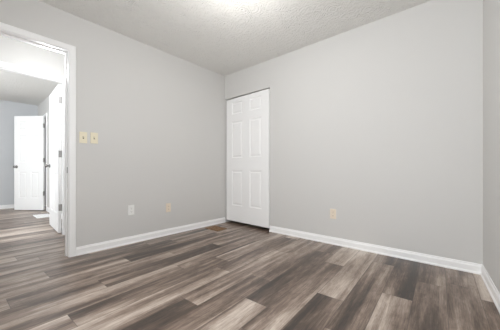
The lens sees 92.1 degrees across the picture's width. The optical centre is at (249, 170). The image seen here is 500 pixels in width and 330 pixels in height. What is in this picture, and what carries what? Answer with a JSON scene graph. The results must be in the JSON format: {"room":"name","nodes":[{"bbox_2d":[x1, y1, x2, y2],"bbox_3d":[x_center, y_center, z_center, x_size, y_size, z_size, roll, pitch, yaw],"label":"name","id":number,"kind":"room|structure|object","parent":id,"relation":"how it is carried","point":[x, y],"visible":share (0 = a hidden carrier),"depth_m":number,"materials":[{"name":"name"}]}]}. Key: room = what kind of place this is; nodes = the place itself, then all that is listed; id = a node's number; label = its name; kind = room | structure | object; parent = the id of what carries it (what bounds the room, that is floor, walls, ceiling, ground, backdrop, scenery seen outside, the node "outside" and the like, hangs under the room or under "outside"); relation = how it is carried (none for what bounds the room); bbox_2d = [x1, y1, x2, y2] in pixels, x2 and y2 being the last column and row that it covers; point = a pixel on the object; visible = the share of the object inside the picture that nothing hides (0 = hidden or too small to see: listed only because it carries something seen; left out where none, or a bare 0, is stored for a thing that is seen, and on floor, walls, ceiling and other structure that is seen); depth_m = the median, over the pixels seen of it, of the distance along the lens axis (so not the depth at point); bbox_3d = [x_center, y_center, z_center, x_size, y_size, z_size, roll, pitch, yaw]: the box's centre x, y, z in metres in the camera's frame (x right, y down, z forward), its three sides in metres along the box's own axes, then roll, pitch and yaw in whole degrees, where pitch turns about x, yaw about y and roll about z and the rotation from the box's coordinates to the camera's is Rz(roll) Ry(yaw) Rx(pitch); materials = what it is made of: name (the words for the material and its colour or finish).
{"room":"empty bedroom","nodes":[
{"label":"empty bedroom","id":0,"kind":"room"},
{"bbox_2d":[0,100,37,204],"bbox_3d":[-6.327,-0.351,4.607,0.120,2.440,3.430,0,0,41],"label":"wall","id":1,"kind":"structure","parent":0,"point":[8,109],"depth_m":5.49,"materials":[{"name":"paint"}]},
{"bbox_2d":[0,204,13,208],"bbox_3d":[-6.238,0.827,4.604,0.019,0.084,3.280,0,0,41],"label":"baseboard","id":2,"kind":"structure","parent":1,"relation":"attached to","point":[11,205],"depth_m":5.45,"materials":[{"name":"white paint"}]},
{"bbox_2d":[0,35,64,75],"bbox_3d":[-3.125,-0.351,2.580,0.120,2.440,4.520,0,0,41],"label":"wall","id":3,"kind":"structure","parent":0,"point":[12,51],"depth_m":2.98,"materials":[{"name":"paint"}]},
{"bbox_2d":[0,66,64,234],"bbox_3d":[-2.805,-0.166,2.953,0.120,2.070,0.862,0,0,41],"label":"trim","id":4,"kind":"structure","parent":3,"relation":"attached to","point":[1,68],"depth_m":3.23,"materials":[{"name":"white paint"}]},
{"bbox_2d":[0,61,64,80],"bbox_3d":[-2.753,-0.193,2.908,0.018,2.123,0.964,0,0,41],"label":"trim","id":5,"kind":"structure","parent":3,"relation":"attached to","point":[2,64],"depth_m":2.97,"materials":[{"name":"white paint"}]},
{"bbox_2d":[45,84,61,232],"bbox_3d":[-2.876,-0.161,3.558,0.770,2.035,0.165,0,0,43],"label":"door","id":6,"kind":"structure","parent":3,"relation":"in","point":[55,99],"depth_m":3.45,"materials":[{"name":"white paint"}]},
{"bbox_2d":[38,84,61,212],"bbox_3d":[-3.793,-0.351,4.774,3.750,2.440,0.120,0,0,41],"label":"wall","id":7,"kind":"structure","parent":0,"point":[43,107],"depth_m":5.15,"materials":[{"name":"paint"}]},
{"bbox_2d":[13,116,44,209],"bbox_3d":[-4.753,-0.155,5.200,0.676,2.020,0.165,0,0,4],"label":"door","id":8,"kind":"structure","parent":7,"relation":"in","point":[29,131],"depth_m":5.18,"materials":[{"name":"white paint"}]},
{"bbox_2d":[43,113,46,209],"bbox_3d":[-4.683,-0.180,5.445,0.851,2.098,0.018,0,0,41],"label":"trim","id":9,"kind":"structure","parent":7,"relation":"attached to","point":[45,114],"depth_m":5.17,"materials":[{"name":"white paint"}]},
{"bbox_2d":[45,117,45,206],"bbox_3d":[-4.638,-0.153,5.498,0.749,2.045,0.120,0,0,41],"label":"trim","id":10,"kind":"structure","parent":7,"relation":"attached to","point":[45,117],"depth_m":5.75,"materials":[{"name":"white paint"}]},
{"bbox_2d":[0,0,224,246],"bbox_3d":[-1.573,-0.351,2.778,0.120,2.440,3.640,0,0,41],"label":"wall","id":11,"kind":"structure","parent":0,"point":[157,116],"depth_m":2.91,"materials":[{"name":"paint"}]},
{"bbox_2d":[0,22,75,256],"bbox_3d":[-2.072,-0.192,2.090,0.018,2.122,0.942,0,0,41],"label":"trim","id":12,"kind":"structure","parent":11,"relation":"attached to","point":[72,49],"depth_m":2.41,"materials":[{"name":"white paint"}]},
{"bbox_2d":[79,132,86,142],"bbox_3d":[-1.724,-0.339,2.497,0.016,0.116,0.070,0,0,41],"label":"light switch","id":13,"kind":"object","parent":11,"relation":"attached to","point":[82,135],"visible":1,"depth_m":2.49,"materials":[{"name":"beige plastic"}]},
{"bbox_2d":[90,132,97,143],"bbox_3d":[-1.660,-0.343,2.572,0.016,0.116,0.070,0,0,41],"label":"light switch","id":14,"kind":"object","parent":11,"relation":"attached to","point":[93,136],"visible":1,"depth_m":2.57,"materials":[{"name":"beige plastic"}]},
{"bbox_2d":[128,205,133,214],"bbox_3d":[-1.412,0.474,2.867,0.008,0.116,0.070,0,0,41],"label":"wall outlet","id":15,"kind":"object","parent":11,"relation":"attached to","point":[130,207],"visible":1,"depth_m":2.86,"materials":[{"name":"white plastic"}]},
{"bbox_2d":[76,217,224,255],"bbox_3d":[-1.089,0.827,3.235,0.019,0.084,2.076,0,0,41],"label":"baseboard","id":16,"kind":"structure","parent":11,"relation":"attached to","point":[86,249],"depth_m":2.95,"materials":[{"name":"white paint"}]},
{"bbox_2d":[166,203,170,211],"bbox_3d":[-1.095,0.503,3.237,0.008,0.116,0.070,0,0,41],"label":"wall outlet","id":17,"kind":"object","parent":11,"relation":"attached to","point":[168,205],"visible":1,"depth_m":3.23,"materials":[{"name":"beige plastic"}]},
{"bbox_2d":[0,0,430,105],"bbox_3d":[-2.436,-1.621,2.793,8.550,0.100,6.000,0,0,41],"label":"ceiling","id":18,"kind":"structure","parent":0,"point":[223,37],"depth_m":2.60,"materials":[{"name":"white paint"}]},
{"bbox_2d":[0,207,499,329],"bbox_3d":[-2.498,0.919,2.879,9.312,0.100,9.427,0,0,41],"label":"floor","id":19,"kind":"structure","parent":0,"point":[240,276],"depth_m":1.79,"materials":[{"name":"laminate"}]},
{"bbox_2d":[33,213,48,217],"bbox_3d":[-3.938,0.867,4.582,0.460,0.005,0.230,0,0,41],"label":"floor vent","id":20,"kind":"object","parent":19,"relation":"in","point":[47,214],"visible":0.89,"depth_m":4.60,"materials":[{"name":"white metal"}]},
{"bbox_2d":[206,226,226,230],"bbox_3d":[-0.508,0.867,3.597,0.280,0.005,0.200,0,0,41],"label":"floor vent","id":21,"kind":"object","parent":19,"relation":"in","point":[215,228],"visible":1,"depth_m":3.58,"materials":[{"name":"brown metal"}]},
{"bbox_2d":[208,226,224,229],"bbox_3d":[-0.508,0.866,3.597,0.236,0.004,0.156,0,0,41],"label":"grille","id":22,"kind":"object","parent":21,"relation":"attached to","point":[212,227],"depth_m":3.58,"materials":[{"name":"brown metal"}]},
{"bbox_2d":[225,0,482,263],"bbox_3d":[0.871,-0.351,3.001,3.300,2.440,0.120,0,0,41],"label":"wall","id":23,"kind":"structure","parent":0,"point":[379,123],"depth_m":2.48,"materials":[{"name":"paint"}]},
{"bbox_2d":[227,89,269,227],"bbox_3d":[-0.052,-0.168,3.727,0.884,1.977,0.035,0,0,42],"label":"door","id":24,"kind":"structure","parent":23,"relation":"in","point":[248,116],"depth_m":3.66,"materials":[{"name":"white paint"}]},
{"bbox_2d":[330,209,335,218],"bbox_3d":[0.974,0.513,2.829,0.070,0.116,0.008,0,0,41],"label":"wall outlet","id":25,"kind":"object","parent":23,"relation":"attached to","point":[332,211],"visible":1,"depth_m":2.83,"materials":[{"name":"beige plastic"}]},
{"bbox_2d":[269,226,482,274],"bbox_3d":[1.105,0.827,2.708,2.180,0.084,0.019,0,0,41],"label":"baseboard","id":26,"kind":"structure","parent":23,"relation":"attached to","point":[470,267],"depth_m":2.45,"materials":[{"name":"white paint"}]},
{"bbox_2d":[483,0,499,292],"bbox_3d":[0.935,-0.351,0.549,0.120,2.440,3.538,0,0,36],"label":"wall","id":27,"kind":"structure","parent":0,"point":[491,8],"depth_m":1.74,"materials":[{"name":"paint"}]},
{"bbox_2d":[480,265,499,313],"bbox_3d":[0.920,0.827,0.646,0.019,0.084,3.399,0,0,36],"label":"baseboard","id":28,"kind":"structure","parent":27,"relation":"attached to","point":[494,293],"depth_m":1.68,"materials":[{"name":"white paint"}]}
]}

